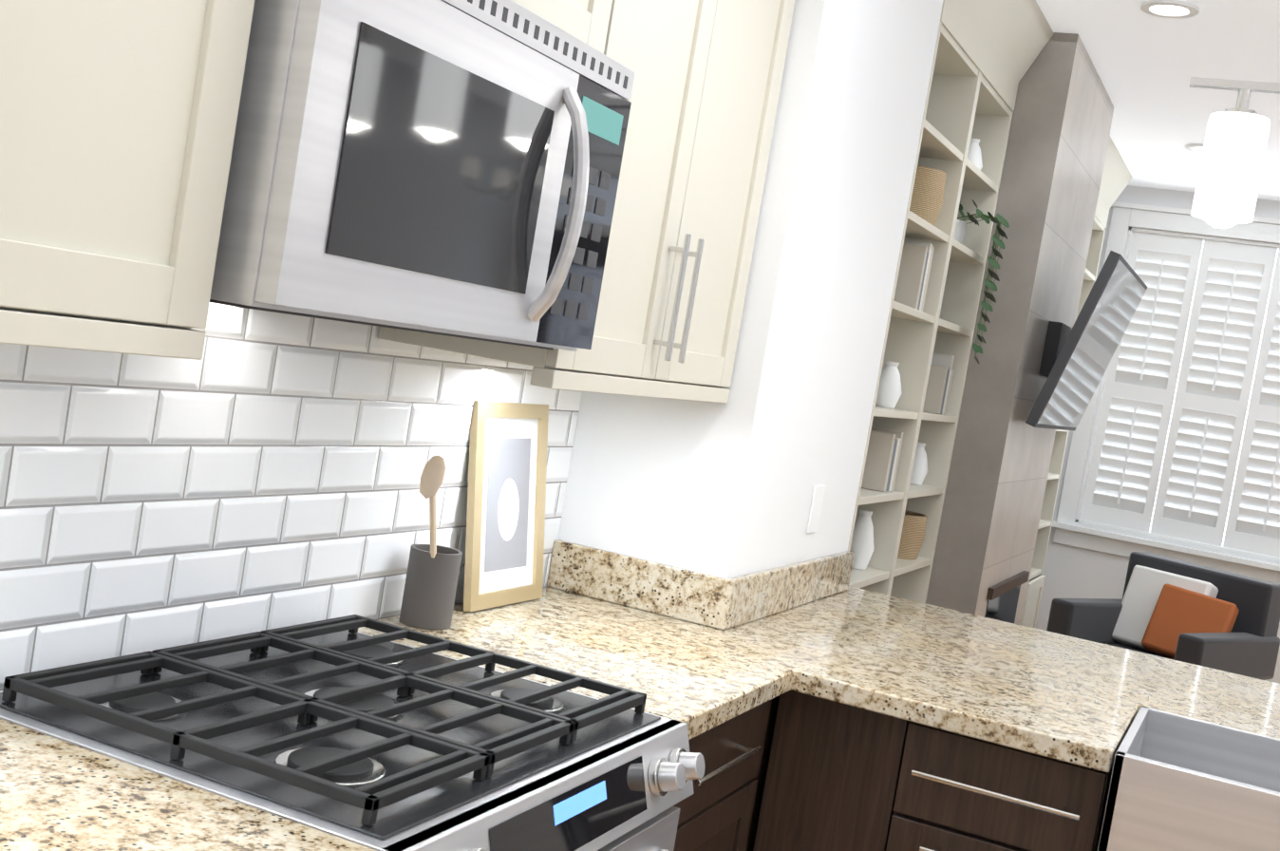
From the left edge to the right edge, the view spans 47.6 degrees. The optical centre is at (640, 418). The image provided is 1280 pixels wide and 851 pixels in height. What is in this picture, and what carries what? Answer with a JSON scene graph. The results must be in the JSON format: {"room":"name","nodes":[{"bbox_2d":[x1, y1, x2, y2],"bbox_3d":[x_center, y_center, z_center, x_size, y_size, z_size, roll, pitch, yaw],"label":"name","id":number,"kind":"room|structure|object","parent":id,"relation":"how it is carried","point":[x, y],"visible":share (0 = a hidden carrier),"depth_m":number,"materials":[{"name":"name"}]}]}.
{"room":"kitchen and living room","nodes":[
{"label":"kitchen and living room","id":0,"kind":"room"},
{"bbox_2d":[557,0,943,578],"bbox_3d":[0.239,-0.037,3.497,0.410,2.740,0.920,11,3,24],"label":"wall","id":1,"kind":"structure","parent":0,"point":[724,490],"depth_m":3.14,"materials":[{"name":"white paint"}]},
{"bbox_2d":[377,0,795,395],"bbox_3d":[-0.031,-0.751,2.651,0.338,1.326,0.864,11,3,24],"label":"upper cabinet","id":2,"kind":"object","parent":1,"relation":"attached to","point":[708,75],"depth_m":2.61,"materials":[{"name":"beige paint"}]},
{"bbox_2d":[806,485,825,533],"bbox_3d":[0.425,0.219,3.505,0.006,0.115,0.075,11,3,24],"label":"outlet","id":3,"kind":"object","parent":1,"relation":"attached to","point":[816,509],"visible":1,"depth_m":3.46,"materials":[{"name":"white plastic"}]},
{"bbox_2d":[1035,185,1279,683],"bbox_3d":[3.176,0.236,7.606,2.490,2.740,0.120,11,3,24],"label":"wall","id":4,"kind":"structure","parent":0,"point":[1071,572],"depth_m":7.84,"materials":[{"name":"white paint"}]},
{"bbox_2d":[1051,201,1279,583],"bbox_3d":[3.181,-0.103,7.562,1.750,1.875,0.170,11,3,24],"label":"window","id":5,"kind":"structure","parent":4,"relation":"in","point":[1181,221],"depth_m":7.75,"materials":[{"name":"white wood"}]},
{"bbox_2d":[1080,231,1279,557],"bbox_3d":[3.185,-0.106,7.569,1.454,1.580,0.055,11,3,24],"label":"window shutters","id":6,"kind":"object","parent":5,"relation":"attached to","point":[1220,351],"visible":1,"depth_m":7.67,"materials":[{"name":"white paint"}]},
{"bbox_2d":[1035,0,1279,200],"bbox_3d":[2.038,-1.113,2.604,4.300,0.060,10.600,11,3,24],"label":"ceiling","id":7,"kind":"structure","parent":0,"point":[1147,66],"depth_m":5.12,"materials":[{"name":"white paint"}]},
{"bbox_2d":[1140,0,1199,18],"bbox_3d":[1.606,-1.242,4.395,0.169,0.011,0.169,8,3,-21],"label":"recessed light","id":8,"kind":"object","parent":7,"relation":"in","point":[1173,9],"depth_m":4.39,"materials":[{"name":"white"}]},
{"bbox_2d":[1185,143,1204,152],"bbox_3d":[2.511,-1.198,6.443,0.169,0.011,0.169,8,3,-21],"label":"recessed light","id":9,"kind":"object","parent":7,"relation":"in","point":[1194,147],"depth_m":6.45,"materials":[{"name":"white"}]},
{"bbox_2d":[1189,76,1279,223],"bbox_3d":[1.469,-0.764,2.772,0.740,0.830,0.120,11,3,24],"label":"pendant light","id":10,"kind":"object","parent":7,"relation":"hanging from","point":[1232,162],"visible":1,"depth_m":2.85,"materials":[{"name":"white glass"}]},
{"bbox_3d":[1.581,1.646,2.748,4.300,0.060,10.600,11,3,24],"label":"floor","id":11,"kind":"structure","parent":0,"visible":0},
{"bbox_2d":[0,614,705,850],"bbox_3d":[-0.414,0.842,1.980,0.724,0.952,0.784,11,3,24],"label":"range","id":12,"kind":"object","parent":11,"relation":"on","point":[343,727],"visible":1,"depth_m":1.85,"materials":[{"name":"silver metal"}]},
{"bbox_2d":[673,695,779,850],"bbox_3d":[-0.205,0.882,2.640,0.607,0.872,0.578,11,3,24],"label":"base cabinet","id":13,"kind":"object","parent":11,"relation":"on","point":[720,808],"visible":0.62,"depth_m":2.56,"materials":[{"name":"brown wood"}]},
{"bbox_2d":[0,718,376,850],"bbox_3d":[-0.926,0.393,0.755,0.639,0.040,1.879,11,3,24],"label":"countertop","id":14,"kind":"structure","parent":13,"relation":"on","point":[56,794],"depth_m":1.49,"materials":[{"name":"beige stone"}]},
{"bbox_2d":[752,690,946,850],"bbox_3d":[0.459,0.973,3.011,0.315,0.872,0.607,11,3,24],"label":"base cabinet","id":15,"kind":"object","parent":11,"relation":"on","point":[841,777],"depth_m":2.74,"materials":[{"name":"brown wood"}]},
{"bbox_2d":[847,0,1054,602],"bbox_3d":[0.735,-0.007,4.544,0.466,2.736,1.156,11,3,24],"label":"built-in bookcase","id":16,"kind":"object","parent":11,"relation":"on","point":[987,52],"visible":0.23,"depth_m":4.50,"materials":[{"name":"beige paint"}]},
{"bbox_2d":[849,360,903,569],"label":"decor","id":17,"kind":"object","parent":16,"relation":"in","point":[882,460],"depth_m":4.39,"materials":[{"name":"white ceramic"}]},
{"bbox_2d":[897,500,926,559],"bbox_3d":[0.877,0.358,4.946,0.200,0.216,0.200,11,3,24],"label":"round basket","id":18,"kind":"object","parent":16,"relation":"in","point":[912,534],"visible":0.44,"depth_m":4.87,"materials":[{"name":"beige wicker"}]},
{"bbox_2d":[893,240,934,311],"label":"decor","id":19,"kind":"object","parent":16,"relation":"in","point":[916,257],"depth_m":4.33,"materials":[{"name":"beige paper"}]},
{"bbox_2d":[910,441,928,485],"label":"decor","id":20,"kind":"object","parent":16,"relation":"in","point":[920,470],"depth_m":4.91,"materials":[{"name":"white ceramic"}]},
{"bbox_2d":[909,165,946,225],"bbox_3d":[0.819,-0.664,4.370,0.190,0.170,0.190,11,3,24],"label":"basket","id":21,"kind":"object","parent":16,"relation":"in","point":[928,195],"visible":0.42,"depth_m":4.29,"materials":[{"name":"beige wicker"}]},
{"bbox_2d":[922,352,954,414],"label":"decor","id":22,"kind":"object","parent":16,"relation":"in","point":[941,372],"depth_m":4.86,"materials":[{"name":"beige paper"}]},
{"bbox_2d":[967,137,982,169],"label":"decor","id":23,"kind":"object","parent":16,"relation":"in","point":[974,155],"depth_m":4.87,"materials":[{"name":"white ceramic"}]},
{"bbox_2d":[953,199,1009,363],"bbox_3d":[1.076,-0.474,4.866,0.242,0.559,0.202,11,3,24],"label":"ivy plant","id":24,"kind":"object","parent":16,"relation":"in","point":[960,231],"visible":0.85,"depth_m":4.81,"materials":[{"name":"green plant"}]},
{"bbox_2d":[923,731,1112,850],"bbox_3d":[0.738,1.026,2.887,0.426,0.872,0.607,11,3,24],"label":"base cabinet","id":25,"kind":"object","parent":11,"relation":"on","point":[989,796],"depth_m":2.59,"materials":[{"name":"brown wood"}]},
{"bbox_2d":[357,539,1279,771],"bbox_3d":[1.307,0.613,2.629,3.229,0.145,1.779,11,3,24],"label":"countertop","id":26,"kind":"structure","parent":25,"relation":"on","point":[698,652],"depth_m":2.95,"materials":[{"name":"beige stone"}]},
{"bbox_2d":[399,454,462,629],"bbox_3d":[-0.371,0.213,2.550,0.094,0.310,0.158,11,3,24],"label":"utensil crock","id":27,"kind":"object","parent":26,"relation":"on","point":[430,585],"visible":0.98,"depth_m":2.54,"materials":[{"name":"grey ceramic"}]},
{"bbox_2d":[463,400,548,611],"bbox_3d":[-0.262,0.169,2.878,0.072,0.398,0.290,11,3,24],"label":"picture","id":28,"kind":"object","parent":26,"relation":"on","point":[506,498],"visible":1,"depth_m":2.86,"materials":[{"name":"white paper"}]},
{"bbox_2d":[1097,705,1279,850],"bbox_3d":[1.188,0.758,2.574,0.660,0.256,0.506,11,3,24],"label":"farmhouse sink","id":29,"kind":"object","parent":26,"relation":"in","point":[1179,782],"visible":1,"depth_m":2.45,"materials":[{"name":"silver metal"}]},
{"bbox_2d":[925,32,1114,624],"bbox_3d":[1.247,0.022,5.582,0.570,2.740,1.150,11,3,24],"label":"fireplace","id":30,"kind":"structure","parent":11,"relation":"on","point":[1045,209],"depth_m":5.00,"materials":[{"name":"ceramic"}]},
{"bbox_2d":[1025,250,1147,431],"bbox_3d":[1.650,-0.259,5.382,0.259,0.625,1.060,11,3,24],"label":"television","id":31,"kind":"object","parent":30,"relation":"attached to","point":[1076,359],"visible":1,"depth_m":5.21,"materials":[{"name":"grey plastic"}]},
{"bbox_2d":[1020,134,1132,628],"bbox_3d":[1.779,0.043,6.907,0.466,2.736,1.696,11,3,24],"label":"built-in bookcase","id":32,"kind":"object","parent":11,"relation":"on","point":[1117,177],"visible":0.1,"depth_m":7.56,"materials":[{"name":"beige paint"}]},
{"bbox_2d":[1046,551,1279,679],"bbox_3d":[2.405,1.108,6.724,0.740,0.860,0.760,7,4,-41],"label":"armchair","id":33,"kind":"object","parent":11,"relation":"on","point":[1169,608],"visible":0.6,"depth_m":6.69,"materials":[{"name":"grey fabric"}]},
{"bbox_3d":[-0.075,-0.085,3.435,0.120,2.740,10.390,11,3,24],"label":"wall","id":34,"kind":"structure","parent":0,"visible":0},
{"bbox_2d":[0,0,254,345],"bbox_3d":[-0.655,-0.781,1.240,0.338,1.326,0.870,11,3,24],"label":"upper cabinet","id":35,"kind":"object","parent":34,"relation":"attached to","point":[118,122],"depth_m":1.40,"materials":[{"name":"beige paint"}]},
{"bbox_2d":[0,301,582,690],"bbox_3d":[-0.869,0.131,1.583,0.010,0.645,3.469,11,3,24],"label":"backsplash","id":36,"kind":"structure","parent":34,"relation":"attached to","point":[253,471],"depth_m":2.14,"materials":[{"name":"white tile"}]},
{"bbox_2d":[512,0,626,59],"bbox_3d":[-0.303,-1.002,1.935,0.338,0.846,0.800,11,3,24],"label":"upper cabinet","id":37,"kind":"object","parent":34,"relation":"attached to","point":[598,24],"depth_m":2.20,"materials":[{"name":"beige paint"}]},
{"bbox_2d":[209,0,635,351],"bbox_3d":[-0.351,-0.352,1.952,0.458,0.445,0.781,11,3,24],"label":"over-the-range microwave","id":38,"kind":"object","parent":37,"relation":"attached to","point":[448,167],"visible":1,"depth_m":1.75,"materials":[{"name":"silver metal"}]}
]}

